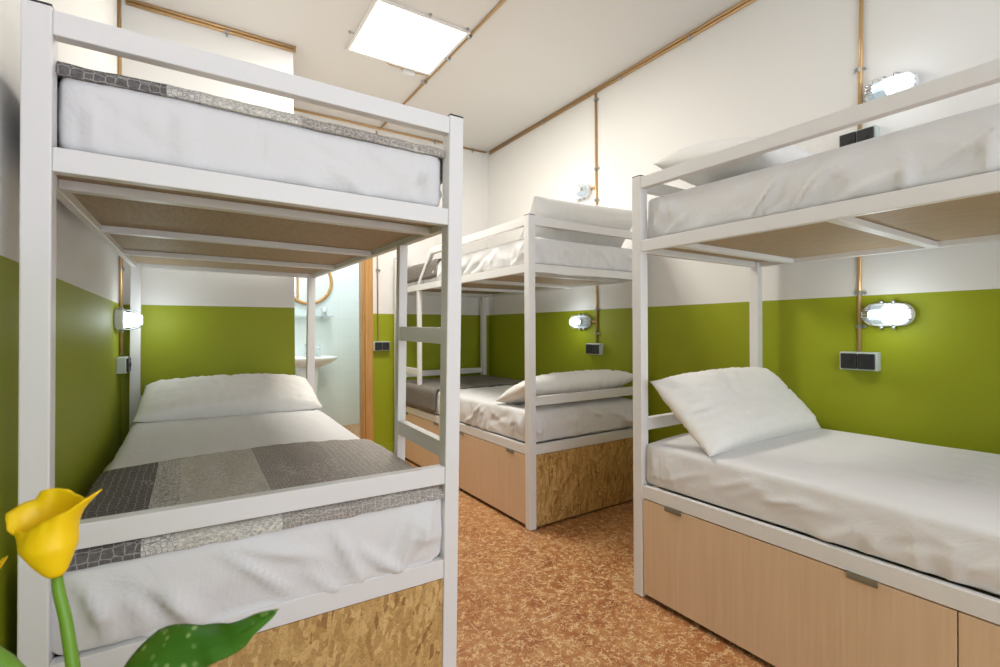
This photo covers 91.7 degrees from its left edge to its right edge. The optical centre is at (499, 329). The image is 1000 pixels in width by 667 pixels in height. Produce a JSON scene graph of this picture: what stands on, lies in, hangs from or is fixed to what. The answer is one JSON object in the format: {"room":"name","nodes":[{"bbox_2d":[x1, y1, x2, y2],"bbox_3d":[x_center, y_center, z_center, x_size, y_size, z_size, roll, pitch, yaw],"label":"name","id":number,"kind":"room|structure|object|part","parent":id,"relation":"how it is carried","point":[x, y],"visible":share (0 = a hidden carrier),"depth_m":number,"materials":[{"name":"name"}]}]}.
{"room":"dormitory","nodes":[
{"label":"dormitory","id":0,"kind":"room"},
{"bbox_2d":[0,0,120,656],"bbox_3d":[-0.677,-0.336,0.408,0.120,2.838,5.220,0,0,-33],"label":"wall","id":1,"kind":"structure","parent":0,"point":[87,383],"depth_m":1.38,"materials":[{"name":"green paint"}]},
{"bbox_2d":[117,0,124,354],"bbox_3d":[-1.949,-0.791,2.500,0.024,1.842,0.043,0,0,-33],"label":"conduit","id":2,"kind":"object","parent":1,"relation":"attached to","point":[119,10],"visible":0.41,"depth_m":2.49,"materials":[{"name":"gold metal"}]},
{"bbox_2d":[116,356,130,373],"bbox_3d":[-1.891,0.176,2.444,0.052,0.080,0.144,0,0,-33],"label":"wall socket","id":3,"kind":"object","parent":1,"relation":"attached to","point":[123,363],"visible":1,"depth_m":2.38,"materials":[{"name":"grey plastic"}]},
{"bbox_2d":[114,307,142,331],"bbox_3d":[-1.838,-0.049,2.408,0.105,0.123,0.180,0,0,-33],"label":"lamp","id":4,"kind":"object","parent":1,"relation":"attached to","point":[123,319],"visible":1,"depth_m":2.35,"materials":[{"name":"white"}]},
{"bbox_2d":[121,0,294,445],"bbox_3d":[-1.875,-0.332,3.153,0.855,2.838,0.890,0,0,-33],"label":"wall","id":5,"kind":"structure","parent":0,"point":[196,323],"depth_m":2.76,"materials":[{"name":"green paint"}]},
{"bbox_2d":[125,0,295,52],"bbox_3d":[-1.616,-1.723,2.779,0.837,0.056,0.023,0,0,-33],"label":"conduit","id":6,"kind":"object","parent":5,"relation":"attached to","point":[134,3],"visible":1,"depth_m":2.75,"materials":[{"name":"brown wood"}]},
{"bbox_2d":[295,263,359,425],"bbox_3d":[-2.080,-0.333,5.386,2.230,2.838,0.100,0,0,-33],"label":"wall","id":7,"kind":"structure","parent":0,"point":[338,335],"depth_m":5.50,"materials":[{"name":"paint"}]},
{"bbox_2d":[294,273,332,304],"bbox_3d":[-2.092,-0.533,5.300,0.524,0.524,0.032,0,0,-33],"label":"wall mirror","id":8,"kind":"object","parent":7,"relation":"attached to","point":[324,283],"visible":0.34,"depth_m":5.35,"materials":[{"name":"brown mirror"}]},
{"bbox_2d":[295,316,333,317],"bbox_3d":[-2.106,-0.142,5.234,0.580,0.020,0.125,0,0,-33],"label":"glass shelf","id":9,"kind":"object","parent":7,"relation":"attached to","point":[295,316],"visible":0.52,"depth_m":5.27,"materials":[{"name":"white"}]},
{"bbox_2d":[321,308,327,315],"bbox_3d":[-1.933,-0.196,5.343,0.068,0.085,0.068,0,0,-33],"label":"toothbrush cup","id":10,"kind":"object","parent":9,"relation":"on","point":[323,310],"visible":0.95,"depth_m":5.32,"materials":[{"name":"silver metal"}]},
{"bbox_2d":[294,111,488,444],"bbox_3d":[-0.964,-0.338,4.334,1.960,2.838,0.100,0,0,-33],"label":"wall","id":11,"kind":"structure","parent":0,"point":[475,164],"depth_m":4.45,"materials":[{"name":"paint"}]},
{"bbox_2d":[359,258,373,441],"bbox_3d":[-1.450,0.014,4.008,0.786,2.140,0.115,0,0,-33],"label":"door frame","id":12,"kind":"structure","parent":11,"relation":"in","point":[366,399],"depth_m":4.16,"materials":[{"name":"brown wood"}]},
{"bbox_2d":[376,131,380,340],"bbox_3d":[-1.054,-0.810,4.201,0.043,1.815,0.023,0,0,-33],"label":"conduit","id":13,"kind":"object","parent":11,"relation":"attached to","point":[377,269],"visible":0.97,"depth_m":4.20,"materials":[{"name":"gold metal"}]},
{"bbox_2d":[373,341,389,350],"bbox_3d":[-1.025,0.140,4.202,0.144,0.080,0.052,0,0,-33],"label":"wall socket","id":14,"kind":"object","parent":11,"relation":"attached to","point":[379,345],"visible":1,"depth_m":4.19,"materials":[{"name":"grey plastic"}]},
{"bbox_2d":[381,443,393,452],"bbox_3d":[-0.596,1.037,4.501,1.174,0.085,0.014,0,0,-33],"label":"baseboard","id":15,"kind":"structure","parent":11,"relation":"attached to","point":[390,446],"depth_m":4.25,"materials":[{"name":"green paint"}]},
{"bbox_2d":[294,108,485,153],"bbox_3d":[-0.937,-1.740,4.280,1.900,0.043,0.023,0,0,-33],"label":"conduit","id":16,"kind":"object","parent":11,"relation":"attached to","point":[295,109],"visible":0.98,"depth_m":4.19,"materials":[{"name":"gold metal"}]},
{"bbox_2d":[137,0,742,152],"bbox_3d":[-0.101,-1.799,2.204,3.055,0.080,7.600,0,0,-33],"label":"ceiling","id":17,"kind":"structure","parent":0,"point":[531,59],"depth_m":3.00,"materials":[{"name":"white paint"}]},
{"bbox_2d":[346,0,470,75],"bbox_3d":[-0.589,-1.746,2.947,0.610,0.022,0.646,0,0,-33],"label":"recessed light","id":18,"kind":"object","parent":17,"relation":"in","point":[390,32],"visible":1,"depth_m":2.91,"materials":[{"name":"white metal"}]},
{"bbox_2d":[380,0,505,128],"bbox_3d":[0.565,-1.750,1.730,0.043,0.023,5.880,0,0,-33],"label":"conduit","id":19,"kind":"object","parent":17,"relation":"attached to","point":[501,3],"visible":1,"depth_m":3.02,"materials":[{"name":"gold metal"}]},
{"bbox_2d":[343,424,958,666],"bbox_3d":[-0.086,1.109,2.206,3.055,0.060,7.600,0,0,-33],"label":"floor","id":20,"kind":"structure","parent":0,"point":[560,593],"depth_m":1.91,"materials":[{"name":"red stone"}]},
{"bbox_2d":[0,488,278,666],"bbox_3d":[-0.373,0.614,0.481,0.321,0.934,0.236,0,0,-14],"label":"calla lily","id":21,"kind":"object","parent":20,"relation":"on","point":[45,528],"visible":1,"depth_m":0.44,"materials":[{"name":"yellow plant"}]},
{"bbox_2d":[0,556,7,567],"bbox_3d":[-0.504,0.262,0.447,0.036,0.073,0.074,0,0,41],"label":"flower","id":22,"kind":"object","parent":21,"relation":"on","point":[2,560],"depth_m":0.48,"materials":[{"name":"yellow plant"}]},
{"bbox_3d":[-0.447,0.426,0.449,0.127,0.304,0.019,0,0,0],"label":"stem","id":23,"kind":"part","parent":21,"relation":"part of","materials":[{"name":"green plant"}]},
{"bbox_2d":[5,488,102,578],"bbox_3d":[-0.411,0.187,0.447,0.082,0.081,0.040,0,0,20],"label":"flower","id":24,"kind":"object","parent":21,"relation":"on","point":[45,528],"depth_m":0.44,"materials":[{"name":"yellow plant"}]},
{"bbox_3d":[-0.393,0.402,0.450,0.040,0.350,0.013,0,0,4],"label":"stem","id":25,"kind":"part","parent":21,"relation":"part of","materials":[{"name":"green plant"}]},
{"bbox_2d":[17,0,463,666],"bbox_3d":[-1.024,0.241,1.960,0.919,1.721,1.959,1,1,-32],"label":"bunk bed","id":26,"kind":"object","parent":20,"relation":"on","point":[152,215],"visible":0.63,"depth_m":1.20,"materials":[{"name":"white metal"}]},
{"bbox_3d":[-0.876,0.238,0.919,0.044,1.686,0.044,1,1,-32],"label":"post","id":27,"kind":"part","parent":26,"relation":"part of","materials":[{"name":"white metal"}]},
{"bbox_3d":[-1.389,-0.335,1.718,0.022,0.046,1.871,1,1,-32],"label":"bed rail","id":28,"kind":"part","parent":26,"relation":"part of","materials":[{"name":"white metal"}]},
{"bbox_3d":[-1.904,0.226,2.535,0.044,1.717,0.044,1,1,-32],"label":"post","id":29,"kind":"part","parent":26,"relation":"part of","materials":[{"name":"white metal"}]},
{"bbox_3d":[-1.532,-0.346,2.767,0.824,0.046,0.030,1,1,-32],"label":"bed rail","id":30,"kind":"part","parent":26,"relation":"part of","materials":[{"name":"white metal"}]},
{"bbox_3d":[-0.513,0.666,1.152,0.824,0.052,0.030,1,1,-32],"label":"bed rail","id":31,"kind":"part","parent":26,"relation":"part of","materials":[{"name":"white metal"}]},
{"bbox_2d":[51,409,441,654],"bbox_3d":[-1.023,0.540,1.944,0.913,0.243,1.987,0,0,-32],"label":"mattress","id":32,"kind":"object","parent":26,"relation":"on","point":[115,602],"visible":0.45,"depth_m":1.15,"materials":[{"name":"white fabric"}]},
{"bbox_2d":[131,373,323,421],"bbox_3d":[-1.404,0.347,2.562,0.840,0.217,0.323,0,0,-32],"label":"pillow","id":33,"kind":"object","parent":32,"relation":"on","point":[222,395],"visible":0.91,"depth_m":2.45,"materials":[{"name":"white fabric"}]},
{"bbox_2d":[66,439,444,571],"bbox_3d":[-0.695,0.468,1.440,0.862,0.105,0.718,0,0,-32],"label":"quilt","id":34,"kind":"object","parent":32,"relation":"on","point":[198,478],"visible":0.71,"depth_m":1.34,"materials":[{"name":"grey fabric"}]},
{"bbox_2d":[57,77,441,206],"bbox_3d":[-1.009,-0.438,1.948,0.879,0.202,1.944,0,0,-32],"label":"mattress","id":35,"kind":"object","parent":26,"relation":"on","point":[91,117],"visible":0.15,"depth_m":1.09,"materials":[{"name":"white fabric"}]},
{"bbox_2d":[55,61,444,183],"bbox_3d":[-0.747,-0.463,1.507,0.891,0.155,0.869,0,0,-32],"label":"quilt","id":36,"kind":"object","parent":35,"relation":"on","point":[63,69],"visible":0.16,"depth_m":1.09,"materials":[{"name":"grey fabric"}]},
{"bbox_3d":[-0.500,-0.318,1.144,0.824,0.046,0.030,1,1,-32],"label":"bed rail","id":37,"kind":"part","parent":26,"relation":"part of","materials":[{"name":"white metal"}]},
{"bbox_3d":[-0.496,-0.573,1.142,0.824,0.046,0.030,1,1,-32],"label":"guard rail","id":38,"kind":"part","parent":26,"relation":"part of","materials":[{"name":"white metal"}]},
{"bbox_3d":[-0.510,0.403,1.149,0.824,0.049,0.030,1,1,-32],"label":"guard rail","id":39,"kind":"part","parent":26,"relation":"part of","materials":[{"name":"white metal"}]},
{"bbox_3d":[-1.171,0.228,3.001,0.044,1.706,0.044,1,1,-32],"label":"post","id":40,"kind":"part","parent":26,"relation":"part of","materials":[{"name":"white metal"}]},
{"bbox_3d":[-0.514,0.888,1.149,0.824,0.386,0.012,1,1,-32],"label":"panel","id":41,"kind":"part","parent":26,"relation":"part of","materials":[{"name":"brown wood"}]},
{"bbox_3d":[-0.643,-0.329,2.193,0.022,0.046,1.871,1,1,-32],"label":"bed rail","id":42,"kind":"part","parent":26,"relation":"part of","materials":[{"name":"white metal"}]},
{"bbox_3d":[-0.144,0.239,1.385,0.044,1.675,0.044,1,1,-32],"label":"post","id":43,"kind":"part","parent":26,"relation":"part of","materials":[{"name":"white metal"}]},
{"bbox_2d":[295,344,337,398],"bbox_3d":[-2.008,0.613,5.098,0.594,0.947,0.424,0,0,-33],"label":"pedestal sink","id":44,"kind":"object","parent":20,"relation":"on","point":[321,360],"visible":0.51,"depth_m":5.04,"materials":[{"name":"white ceramic"}]},
{"bbox_2d":[295,355,337,367],"bbox_3d":[-2.010,0.338,5.098,0.594,0.116,0.424,0,0,-33],"label":"basin","id":45,"kind":"object","parent":44,"relation":"in","point":[321,360],"depth_m":5.00,"materials":[{"name":"white ceramic"}]},
{"bbox_2d":[316,345,320,354],"bbox_3d":[-1.971,0.218,5.276,0.048,0.112,0.048,0,0,-33],"label":"soap dispenser","id":46,"kind":"object","parent":44,"relation":"on","point":[318,349],"visible":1,"depth_m":5.26,"materials":[{"name":"clear glass"}]},
{"bbox_2d":[394,214,632,530],"bbox_3d":[0.002,0.226,3.664,0.928,1.696,1.959,0,0,-33],"label":"bunk bed","id":47,"kind":"object","parent":20,"relation":"on","point":[530,481],"visible":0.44,"depth_m":2.87,"materials":[{"name":"white metal"}]},
{"bbox_3d":[-0.892,0.232,4.221,0.044,1.692,0.044,0,0,-33],"label":"post","id":48,"kind":"part","parent":47,"relation":"part of","materials":[{"name":"white metal"}]},
{"bbox_3d":[-0.533,-0.588,4.466,0.833,0.046,0.030,0,0,-33],"label":"guard rail","id":49,"kind":"part","parent":47,"relation":"part of","materials":[{"name":"white metal"}]},
{"bbox_3d":[-0.626,0.871,3.801,0.012,0.376,0.940,0,0,-33],"label":"storage panel","id":50,"kind":"part","parent":47,"relation":"part of","materials":[{"name":"brown wood"}]},
{"bbox_3d":[-0.528,0.389,4.466,0.833,0.049,0.030,0,0,-33],"label":"guard rail","id":51,"kind":"part","parent":47,"relation":"part of","materials":[{"name":"white metal"}]},
{"bbox_3d":[-0.531,-0.333,4.466,0.833,0.046,0.030,0,0,-33],"label":"bed rail","id":52,"kind":"part","parent":47,"relation":"part of","materials":[{"name":"white metal"}]},
{"bbox_3d":[-0.374,-0.333,3.417,0.022,0.046,1.871,0,0,-33],"label":"bed rail","id":53,"kind":"part","parent":47,"relation":"part of","materials":[{"name":"white metal"}]},
{"bbox_3d":[-0.369,0.651,3.418,0.022,0.052,1.871,0,0,-33],"label":"bed rail","id":54,"kind":"part","parent":47,"relation":"part of","materials":[{"name":"white metal"}]},
{"bbox_3d":[-0.248,-0.476,3.232,0.030,0.271,1.422,0,0,-33],"label":"guard rail","id":55,"kind":"part","parent":47,"relation":"part of","materials":[{"name":"white metal"}]},
{"bbox_3d":[-0.160,0.228,4.704,0.044,1.692,0.044,0,0,-33],"label":"post","id":56,"kind":"part","parent":47,"relation":"part of","materials":[{"name":"white metal"}]},
{"bbox_3d":[-0.112,0.869,3.022,0.012,0.376,0.921,0,0,-33],"label":"storage panel","id":57,"kind":"part","parent":47,"relation":"part of","materials":[{"name":"brown wood"}]},
{"bbox_2d":[407,237,631,286],"bbox_3d":[0.001,-0.438,3.651,0.918,0.157,1.923,0,0,-33],"label":"mattress","id":58,"kind":"object","parent":47,"relation":"on","point":[547,251],"visible":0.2,"depth_m":2.88,"materials":[{"name":"white fabric"}]},
{"bbox_2d":[407,258,441,282],"bbox_3d":[-0.303,-0.458,4.100,0.886,0.147,0.752,0,0,-33],"label":"quilt","id":59,"kind":"object","parent":58,"relation":"on","point":[413,272],"visible":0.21,"depth_m":3.74,"materials":[{"name":"grey fabric"}]},
{"bbox_2d":[518,196,631,247],"bbox_3d":[0.493,-0.626,2.984,0.868,0.280,0.231,0,0,-34],"label":"pillow","id":60,"kind":"object","parent":58,"relation":"on","point":[608,217],"visible":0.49,"depth_m":2.88,"materials":[{"name":"white fabric"}]},
{"bbox_3d":[0.163,0.228,2.623,0.044,1.692,0.044,0,0,-33],"label":"post","id":61,"kind":"part","parent":47,"relation":"part of","materials":[{"name":"white metal"}]},
{"bbox_2d":[436,384,632,441],"bbox_3d":[0.001,0.532,3.638,0.922,0.179,1.972,0,0,-33],"label":"mattress","id":62,"kind":"object","parent":47,"relation":"on","point":[479,407],"visible":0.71,"depth_m":2.89,"materials":[{"name":"white fabric"}]},
{"bbox_2d":[406,375,523,413],"bbox_3d":[-0.305,0.520,4.090,0.910,0.192,0.762,0,0,-33],"label":"quilt","id":63,"kind":"object","parent":62,"relation":"on","point":[422,397],"visible":0.66,"depth_m":3.85,"materials":[{"name":"grey fabric"}]},
{"bbox_2d":[496,369,632,403],"bbox_3d":[0.435,0.351,3.022,0.900,0.210,0.325,0,0,-33],"label":"pillow","id":64,"kind":"object","parent":62,"relation":"on","point":[585,380],"visible":0.6,"depth_m":2.86,"materials":[{"name":"white fabric"}]},
{"bbox_3d":[0.372,-0.337,3.909,0.022,0.046,1.871,0,0,-33],"label":"bed rail","id":65,"kind":"part","parent":47,"relation":"part of","materials":[{"name":"white metal"}]},
{"bbox_3d":[0.527,-0.592,2.860,0.833,0.046,0.030,0,0,-33],"label":"guard rail","id":66,"kind":"part","parent":47,"relation":"part of","materials":[{"name":"white metal"}]},
{"bbox_3d":[0.529,-0.337,2.860,0.833,0.046,0.030,0,0,-33],"label":"bed rail","id":67,"kind":"part","parent":47,"relation":"part of","materials":[{"name":"white metal"}]},
{"bbox_3d":[0.532,0.385,2.861,0.833,0.049,0.030,0,0,-33],"label":"guard rail","id":68,"kind":"part","parent":47,"relation":"part of","materials":[{"name":"white metal"}]},
{"bbox_3d":[0.538,0.870,2.857,0.833,0.386,0.012,0,0,-33],"label":"panel","id":69,"kind":"part","parent":47,"relation":"part of","materials":[{"name":"brown wood"}]},
{"bbox_3d":[0.534,0.647,2.861,0.833,0.052,0.030,0,0,-33],"label":"bed rail","id":70,"kind":"part","parent":47,"relation":"part of","materials":[{"name":"white metal"}]},
{"bbox_2d":[632,58,999,666],"bbox_3d":[1.469,0.220,1.426,0.928,1.696,1.959,0,0,-34],"label":"bunk bed","id":71,"kind":"object","parent":20,"relation":"on","point":[788,597],"visible":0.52,"depth_m":1.53,"materials":[{"name":"white metal"}]},
{"bbox_3d":[0.572,0.227,1.977,0.044,1.692,0.044,0,0,-34],"label":"post","id":72,"kind":"part","parent":71,"relation":"part of","materials":[{"name":"white metal"}]},
{"bbox_3d":[0.934,0.383,2.225,0.833,0.049,0.030,0,0,-34],"label":"guard rail","id":73,"kind":"part","parent":71,"relation":"part of","materials":[{"name":"white metal"}]},
{"bbox_3d":[0.929,-0.594,2.224,0.833,0.046,0.030,0,0,-34],"label":"guard rail","id":74,"kind":"part","parent":71,"relation":"part of","materials":[{"name":"white metal"}]},
{"bbox_3d":[0.931,-0.339,2.225,0.833,0.046,0.030,0,0,-34],"label":"bed rail","id":75,"kind":"part","parent":71,"relation":"part of","materials":[{"name":"white metal"}]},
{"bbox_3d":[1.300,0.222,2.465,0.044,1.692,0.044,0,0,-34],"label":"post","id":76,"kind":"part","parent":71,"relation":"part of","materials":[{"name":"white metal"}]},
{"bbox_3d":[0.840,0.865,1.559,0.012,0.376,0.940,0,0,-34],"label":"storage panel","id":77,"kind":"part","parent":71,"relation":"part of","materials":[{"name":"brown wood"}]},
{"bbox_3d":[0.985,-0.481,1.346,0.030,0.271,1.468,0,0,-34],"label":"guard rail","id":78,"kind":"part","parent":71,"relation":"part of","materials":[{"name":"white metal"}]},
{"bbox_3d":[1.095,-0.339,1.177,0.022,0.046,1.871,0,0,-34],"label":"bed rail","id":79,"kind":"part","parent":71,"relation":"part of","materials":[{"name":"white metal"}]},
{"bbox_3d":[1.100,0.646,1.177,0.022,0.052,1.871,0,0,-34],"label":"bed rail","id":80,"kind":"part","parent":71,"relation":"part of","materials":[{"name":"white metal"}]},
{"bbox_2d":[646,428,999,595],"bbox_3d":[1.453,0.526,1.426,0.902,0.179,1.909,0,0,-34],"label":"mattress","id":81,"kind":"object","parent":71,"relation":"on","point":[932,509],"visible":1,"depth_m":1.47,"materials":[{"name":"white fabric"}]},
{"bbox_2d":[650,367,820,456],"bbox_3d":[1.026,0.312,2.054,0.860,0.294,0.283,0,0,-34],"label":"pillow","id":82,"kind":"object","parent":81,"relation":"on","point":[726,409],"visible":0.98,"depth_m":1.91,"materials":[{"name":"white fabric"}]},
{"bbox_2d":[648,103,999,238],"bbox_3d":[1.457,-0.450,1.435,0.898,0.170,1.920,0,0,-34],"label":"mattress","id":83,"kind":"object","parent":71,"relation":"on","point":[966,144],"visible":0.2,"depth_m":1.37,"materials":[{"name":"white fabric"}]},
{"bbox_2d":[654,137,813,185],"bbox_3d":[1.055,-0.644,1.981,0.780,0.216,0.434,0,0,-34],"label":"pillow","id":84,"kind":"object","parent":83,"relation":"on","point":[792,152],"visible":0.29,"depth_m":1.76,"materials":[{"name":"white fabric"}]},
{"bbox_3d":[1.837,-0.343,1.674,0.022,0.046,1.871,0,0,-34],"label":"bed rail","id":85,"kind":"part","parent":71,"relation":"part of","materials":[{"name":"white metal"}]},
{"bbox_3d":[1.359,0.863,0.783,0.012,0.376,0.921,0,0,-34],"label":"storage panel","id":86,"kind":"part","parent":71,"relation":"part of","materials":[{"name":"brown wood"}]},
{"bbox_2d":[488,0,999,453],"bbox_3d":[1.543,-0.349,2.378,0.120,2.838,6.110,0,0,-33],"label":"wall","id":87,"kind":"structure","parent":0,"point":[768,67],"depth_m":2.42,"materials":[{"name":"paint"}]},
{"bbox_2d":[568,183,590,200],"bbox_3d":[0.586,-1.038,3.642,0.105,0.123,0.180,0,0,-33],"label":"lamp","id":88,"kind":"object","parent":87,"relation":"attached to","point":[583,191],"visible":1,"depth_m":3.60,"materials":[{"name":"white glass"}]},
{"bbox_2d":[569,314,590,329],"bbox_3d":[0.588,-0.061,3.648,0.105,0.123,0.180,0,0,-33],"label":"lamp","id":89,"kind":"object","parent":87,"relation":"attached to","point":[579,321],"visible":1,"depth_m":3.61,"materials":[{"name":"white glass"}]},
{"bbox_2d":[586,343,603,354],"bbox_3d":[0.688,0.139,3.544,0.052,0.080,0.144,0,0,-33],"label":"wall socket","id":90,"kind":"object","parent":87,"relation":"attached to","point":[591,348],"visible":1,"depth_m":3.51,"materials":[{"name":"grey plastic"}]},
{"bbox_2d":[590,93,599,342],"bbox_3d":[0.689,-0.813,3.557,0.024,1.817,0.093,0,0,-33],"label":"conduit","id":91,"kind":"object","parent":87,"relation":"attached to","point":[595,94],"visible":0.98,"depth_m":3.54,"materials":[{"name":"gold metal"}]},
{"bbox_2d":[489,0,755,154],"bbox_3d":[1.489,-1.745,2.316,0.023,0.043,5.860,0,0,-33],"label":"conduit","id":92,"kind":"object","parent":87,"relation":"attached to","point":[744,3],"visible":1,"depth_m":3.20,"materials":[{"name":"gold metal"}]},
{"bbox_2d":[839,125,879,146],"bbox_3d":[1.585,-0.842,2.150,0.052,0.080,0.144,0,0,-33],"label":"wall socket","id":93,"kind":"object","parent":87,"relation":"attached to","point":[873,131],"visible":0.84,"depth_m":2.12,"materials":[{"name":"grey plastic"}]},
{"bbox_2d":[840,351,880,370],"bbox_3d":[1.591,0.138,2.151,0.052,0.080,0.144,0,0,-33],"label":"wall socket","id":94,"kind":"object","parent":87,"relation":"attached to","point":[864,361],"visible":1,"depth_m":2.13,"materials":[{"name":"grey plastic"}]},
{"bbox_2d":[854,0,867,350],"bbox_3d":[1.598,-0.815,2.156,0.024,1.820,0.043,0,0,-33],"label":"conduit","id":95,"kind":"object","parent":87,"relation":"attached to","point":[859,293],"visible":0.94,"depth_m":2.15,"materials":[{"name":"gold metal"}]},
{"bbox_2d":[860,300,914,328],"bbox_3d":[1.623,-0.065,2.051,0.105,0.123,0.180,0,0,-33],"label":"lamp","id":96,"kind":"object","parent":87,"relation":"attached to","point":[881,314],"visible":1,"depth_m":2.02,"materials":[{"name":"white glass"}]},
{"bbox_2d":[863,71,918,101],"bbox_3d":[1.627,-1.018,2.037,0.105,0.123,0.180,0,0,-33],"label":"lamp","id":97,"kind":"object","parent":87,"relation":"attached to","point":[899,81],"visible":0.8,"depth_m":2.00,"materials":[{"name":"white"}]}
]}

